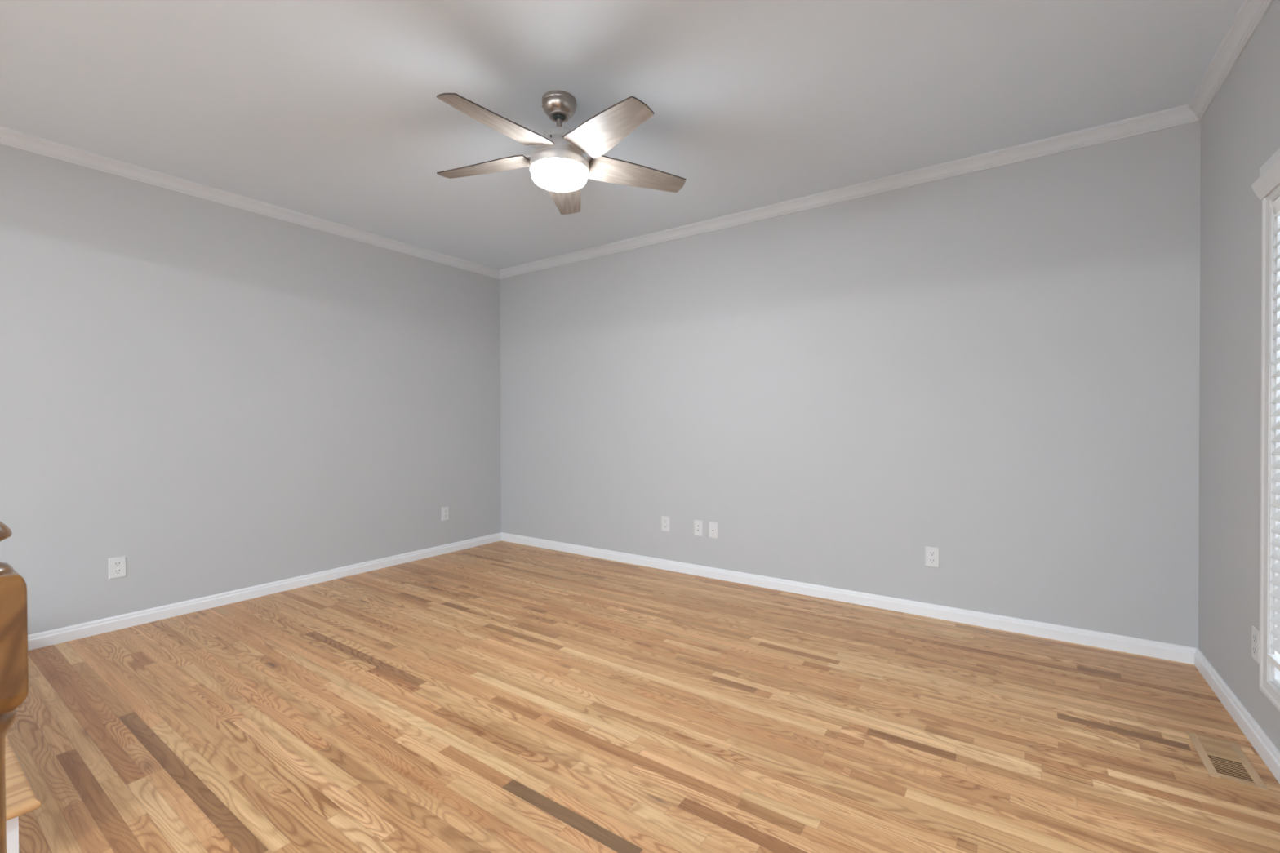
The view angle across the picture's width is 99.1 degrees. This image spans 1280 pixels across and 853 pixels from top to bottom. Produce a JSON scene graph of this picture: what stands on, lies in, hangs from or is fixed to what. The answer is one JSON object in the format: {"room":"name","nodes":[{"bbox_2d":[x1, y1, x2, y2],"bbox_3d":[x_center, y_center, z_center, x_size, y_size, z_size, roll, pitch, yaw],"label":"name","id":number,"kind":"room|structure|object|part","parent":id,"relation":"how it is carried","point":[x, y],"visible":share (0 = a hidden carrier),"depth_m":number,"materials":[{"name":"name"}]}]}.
{"room":"empty living room","nodes":[
{"label":"empty living room","id":0,"kind":"room"},
{"bbox_2d":[0,144,501,635],"bbox_3d":[-3.490,-0.146,1.865,0.140,2.628,7.880,0,1,35],"label":"wall","id":1,"kind":"structure","parent":0,"point":[213,397],"depth_m":3.18,"materials":[{"name":"grey paint"}]},
{"bbox_2d":[108,555,126,579],"bbox_3d":[-2.723,0.735,2.843,0.007,0.108,0.068,0,1,35],"label":"wall outlet","id":2,"kind":"object","parent":1,"relation":"attached to","point":[117,566],"visible":1,"depth_m":2.84,"materials":[{"name":"white plastic"}]},
{"bbox_2d":[113,560,122,567],"bbox_3d":[-2.721,0.716,2.841,0.002,0.028,0.034,0,1,35],"label":"receptacle","id":3,"kind":"object","parent":2,"relation":"attached to","point":[116,563],"depth_m":2.84,"materials":[{"name":"white plastic"}]},
{"bbox_2d":[113,568,122,574],"bbox_3d":[-2.720,0.755,2.842,0.002,0.028,0.034,0,1,35],"label":"receptacle","id":4,"kind":"object","parent":2,"relation":"attached to","point":[116,571],"depth_m":2.84,"materials":[{"name":"white plastic"}]},
{"bbox_2d":[0,126,499,279],"bbox_3d":[-3.418,-1.327,1.801,0.048,0.066,7.600,0,1,35],"label":"trim","id":5,"kind":"structure","parent":1,"relation":"attached to","point":[8,137],"depth_m":3.15,"materials":[{"name":"paint"}]},
{"bbox_2d":[27,532,501,650],"bbox_3d":[-3.422,1.033,1.831,0.015,0.070,7.600,0,1,35],"label":"baseboard","id":6,"kind":"structure","parent":1,"relation":"attached to","point":[38,640],"depth_m":3.23,"materials":[{"name":"white paint"}]},
{"bbox_2d":[441,506,448,520],"bbox_3d":[-1.594,0.712,4.467,0.007,0.108,0.068,0,1,35],"label":"wall outlet","id":7,"kind":"object","parent":1,"relation":"attached to","point":[445,510],"visible":1,"depth_m":4.46,"materials":[{"name":"white plastic"}]},
{"bbox_2d":[0,0,1244,270],"bbox_3d":[-1.589,-1.406,0.528,4.505,0.100,7.600,0,1,35],"label":"ceiling","id":8,"kind":"structure","parent":0,"point":[330,110],"depth_m":2.22,"materials":[{"name":"paint"}]},
{"bbox_2d":[436,90,686,214],"bbox_3d":[-0.363,-1.202,2.273,1.106,0.348,1.067,0,1,35],"label":"ceiling fan","id":9,"kind":"object","parent":8,"relation":"hanging from","point":[558,162],"visible":1,"depth_m":2.23,"materials":[{"name":"silver metal"}]},
{"bbox_3d":[-0.685,-1.136,2.385,0.443,0.040,0.169,0,1,13],"label":"blade","id":10,"kind":"part","parent":9,"relation":"part of","materials":[{"name":"brown wood"}]},
{"bbox_3d":[-0.519,-1.127,2.004,0.168,0.051,0.442,0,1,31],"label":"blade","id":11,"kind":"part","parent":9,"relation":"part of","materials":[{"name":"brown wood"}]},
{"bbox_3d":[-0.340,-1.055,2.309,0.234,0.053,0.234,0,1,35],"label":"lamp shade","id":12,"kind":"part","parent":9,"relation":"part of","materials":[{"name":"white glass"}]},
{"bbox_3d":[-0.375,-1.134,2.660,0.170,0.043,0.442,0,1,-5],"label":"blade","id":13,"kind":"part","parent":9,"relation":"part of","materials":[{"name":"brown wood"}]},
{"bbox_3d":[-0.249,-1.142,2.216,0.085,0.023,0.091,-1,1,-41],"label":"blade arm","id":14,"kind":"part","parent":9,"relation":"part of","materials":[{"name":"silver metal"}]},
{"bbox_3d":[-0.224,-1.143,2.367,0.091,0.023,0.085,0,1,-23],"label":"blade arm","id":15,"kind":"part","parent":9,"relation":"part of","materials":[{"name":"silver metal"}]},
{"bbox_3d":[-0.107,-1.117,2.045,0.169,0.064,0.442,-1,1,-41],"label":"blade","id":16,"kind":"part","parent":9,"relation":"part of","materials":[{"name":"brown wood"}]},
{"bbox_3d":[-0.017,-1.121,2.450,0.442,0.059,0.169,0,1,-23],"label":"blade","id":17,"kind":"part","parent":9,"relation":"part of","materials":[{"name":"brown wood"}]},
{"bbox_2d":[6,540,1279,852],"bbox_3d":[-1.581,1.072,0.546,4.505,0.001,7.610,0,1,35],"label":"floor","id":18,"kind":"structure","parent":0,"point":[501,696],"depth_m":1.90,"materials":[{"name":"brown wood"}]},
{"bbox_2d":[0,521,28,852],"bbox_3d":[-0.725,0.582,0.589,0.086,0.972,0.086,0,1,35],"label":"newel post","id":19,"kind":"object","parent":18,"relation":"on","point":[14,664],"visible":1,"depth_m":0.59,"materials":[{"name":"brown wood"}]},
{"bbox_3d":[-0.727,0.130,0.585,0.072,0.068,0.072,0,1,35],"label":"turned knob","id":20,"kind":"part","parent":19,"relation":"part of","materials":[{"name":"brown wood"}]},
{"bbox_2d":[4,734,40,852],"bbox_3d":[-2.711,0.977,1.123,1.954,0.190,1.750,0,1,35],"label":"stair step","id":21,"kind":"structure","parent":18,"relation":"on","point":[21,798],"depth_m":1.29,"materials":[{"name":"brown wood"}]},
{"bbox_2d":[1186,731,1268,791],"bbox_3d":[1.838,1.045,1.717,0.120,0.004,0.280,0,1,35],"label":"floor vent","id":22,"kind":"object","parent":18,"relation":"in","point":[1223,759],"visible":1,"depth_m":1.70,"materials":[{"name":"brown wood"}]},
{"bbox_3d":[1.798,1.045,1.745,0.022,0.004,0.280,0,1,35],"label":"rail","id":23,"kind":"part","parent":22,"relation":"part of","materials":[{"name":"brown wood"}]},
{"bbox_3d":[1.913,1.044,1.824,0.076,0.004,0.018,0,1,35],"label":"cross rail","id":24,"kind":"part","parent":22,"relation":"part of","materials":[{"name":"brown wood"}]},
{"bbox_3d":[1.844,1.045,1.725,0.076,0.004,0.020,0,1,35],"label":"cross rail","id":25,"kind":"part","parent":22,"relation":"part of","materials":[{"name":"brown wood"}]},
{"bbox_3d":[1.767,1.046,1.614,0.076,0.004,0.030,0,1,35],"label":"cross rail","id":26,"kind":"part","parent":22,"relation":"part of","materials":[{"name":"brown wood"}]},
{"bbox_3d":[1.879,1.045,1.689,0.022,0.004,0.280,0,1,35],"label":"rail","id":27,"kind":"part","parent":22,"relation":"part of","materials":[{"name":"brown wood"}]},
{"bbox_2d":[499,121,1200,648],"bbox_3d":[0.625,-0.179,3.717,4.505,2.628,0.140,0,1,35],"label":"wall","id":28,"kind":"structure","parent":0,"point":[997,370],"depth_m":3.02,"materials":[{"name":"grey paint"}]},
{"bbox_2d":[661,515,669,532],"bbox_3d":[0.184,0.704,3.944,0.068,0.108,0.007,0,1,35],"label":"wall outlet","id":29,"kind":"object","parent":28,"relation":"attached to","point":[664,520],"visible":1,"depth_m":3.94,"materials":[{"name":"white plastic"}]},
{"bbox_2d":[693,520,702,536],"bbox_3d":[0.405,0.707,3.791,0.068,0.108,0.007,0,1,35],"label":"jack plate","id":30,"kind":"object","parent":28,"relation":"attached to","point":[698,525],"visible":1,"depth_m":3.79,"materials":[{"name":"white plastic"}]},
{"bbox_2d":[708,521,718,538],"bbox_3d":[0.499,0.708,3.723,0.068,0.108,0.010,0,1,35],"label":"cable plate","id":31,"kind":"object","parent":28,"relation":"attached to","point":[713,526],"visible":1,"depth_m":3.72,"materials":[{"name":"white plastic"}]},
{"bbox_2d":[501,532,1196,664],"bbox_3d":[0.586,1.000,3.664,4.505,0.070,0.015,0,1,35],"label":"baseboard","id":32,"kind":"structure","parent":28,"relation":"attached to","point":[1165,651],"depth_m":3.03,"materials":[{"name":"white paint"}]},
{"bbox_2d":[498,104,1200,279],"bbox_3d":[0.567,-1.359,3.629,4.505,0.066,0.048,0,1,35],"label":"trim","id":33,"kind":"structure","parent":28,"relation":"attached to","point":[1182,115],"depth_m":3.00,"materials":[{"name":"paint"}]},
{"bbox_2d":[924,546,939,568],"bbox_3d":[1.589,0.710,2.968,0.068,0.108,0.007,0,1,35],"label":"wall outlet","id":34,"kind":"object","parent":28,"relation":"attached to","point":[931,553],"visible":1,"depth_m":2.97,"materials":[{"name":"white plastic"}]},
{"bbox_2d":[928,551,935,556],"bbox_3d":[1.588,0.691,2.966,0.034,0.028,0.002,0,1,35],"label":"receptacle","id":35,"kind":"object","parent":34,"relation":"attached to","point":[931,553],"depth_m":2.97,"materials":[{"name":"white plastic"}]},
{"bbox_2d":[928,557,935,563],"bbox_3d":[1.588,0.730,2.966,0.034,0.028,0.002,0,1,35],"label":"receptacle","id":36,"kind":"object","parent":34,"relation":"attached to","point":[931,560],"depth_m":2.97,"materials":[{"name":"white plastic"}]},
{"bbox_2d":[1198,0,1279,751],"bbox_3d":[0.324,-0.138,-0.786,0.140,2.628,7.880,0,1,35],"label":"wall","id":37,"kind":"structure","parent":0,"point":[1240,129],"depth_m":1.99,"materials":[{"name":"grey paint"}]},
{"bbox_2d":[1188,0,1274,120],"bbox_3d":[0.242,-1.319,-0.743,0.048,0.066,7.600,0,1,35],"label":"trim","id":38,"kind":"structure","parent":37,"relation":"attached to","point":[1251,14],"depth_m":1.96,"materials":[{"name":"paint"}]},
{"bbox_2d":[1194,648,1279,783],"bbox_3d":[0.265,1.040,-0.732,0.015,0.070,7.600,0,1,35],"label":"baseboard","id":39,"kind":"structure","parent":37,"relation":"attached to","point":[1261,743],"depth_m":1.89,"materials":[{"name":"white paint"}]},
{"bbox_2d":[1251,625,1259,664],"bbox_3d":[2.027,0.718,1.796,0.007,0.108,0.068,0,1,35],"label":"wall outlet","id":40,"kind":"object","parent":37,"relation":"attached to","point":[1255,631],"visible":0.98,"depth_m":1.79,"materials":[{"name":"white plastic"}]},
{"bbox_2d":[1252,633,1257,643],"bbox_3d":[2.025,0.698,1.797,0.002,0.028,0.034,0,1,35],"label":"receptacle","id":41,"kind":"object","parent":40,"relation":"attached to","point":[1254,635],"depth_m":1.80,"materials":[{"name":"white plastic"}]},
{"bbox_2d":[1252,644,1257,655],"bbox_3d":[2.025,0.737,1.798,0.002,0.028,0.034,0,1,35],"label":"receptacle","id":42,"kind":"object","parent":40,"relation":"attached to","point":[1254,646],"depth_m":1.80,"materials":[{"name":"white plastic"}]},
{"bbox_2d":[1251,147,1279,711],"bbox_3d":[1.486,0.021,0.919,0.177,1.645,1.896,0,1,35],"label":"window","id":43,"kind":"structure","parent":37,"relation":"in","point":[1266,187],"depth_m":1.69,"materials":[{"name":"paint"}]},
{"bbox_3d":[1.425,-0.753,0.952,0.037,0.097,1.896,0,1,35],"label":"cornice","id":44,"kind":"part","parent":43,"relation":"part of","materials":[{"name":"paint"}]},
{"bbox_3d":[1.436,0.056,0.954,0.019,1.575,1.864,0,1,35],"label":"casing","id":45,"kind":"part","parent":43,"relation":"part of","materials":[{"name":"paint"}]},
{"bbox_2d":[1267,196,1279,671],"bbox_3d":[1.448,0.026,0.946,0.058,1.398,1.746,0,1,35],"label":"window blind","id":46,"kind":"object","parent":43,"relation":"attached to","point":[1274,659],"visible":1,"depth_m":1.64,"materials":[{"name":"white plastic"}]},
{"bbox_3d":[1.452,0.716,0.951,0.044,0.020,1.746,0,1,35],"label":"rail","id":47,"kind":"part","parent":46,"relation":"part of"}
]}

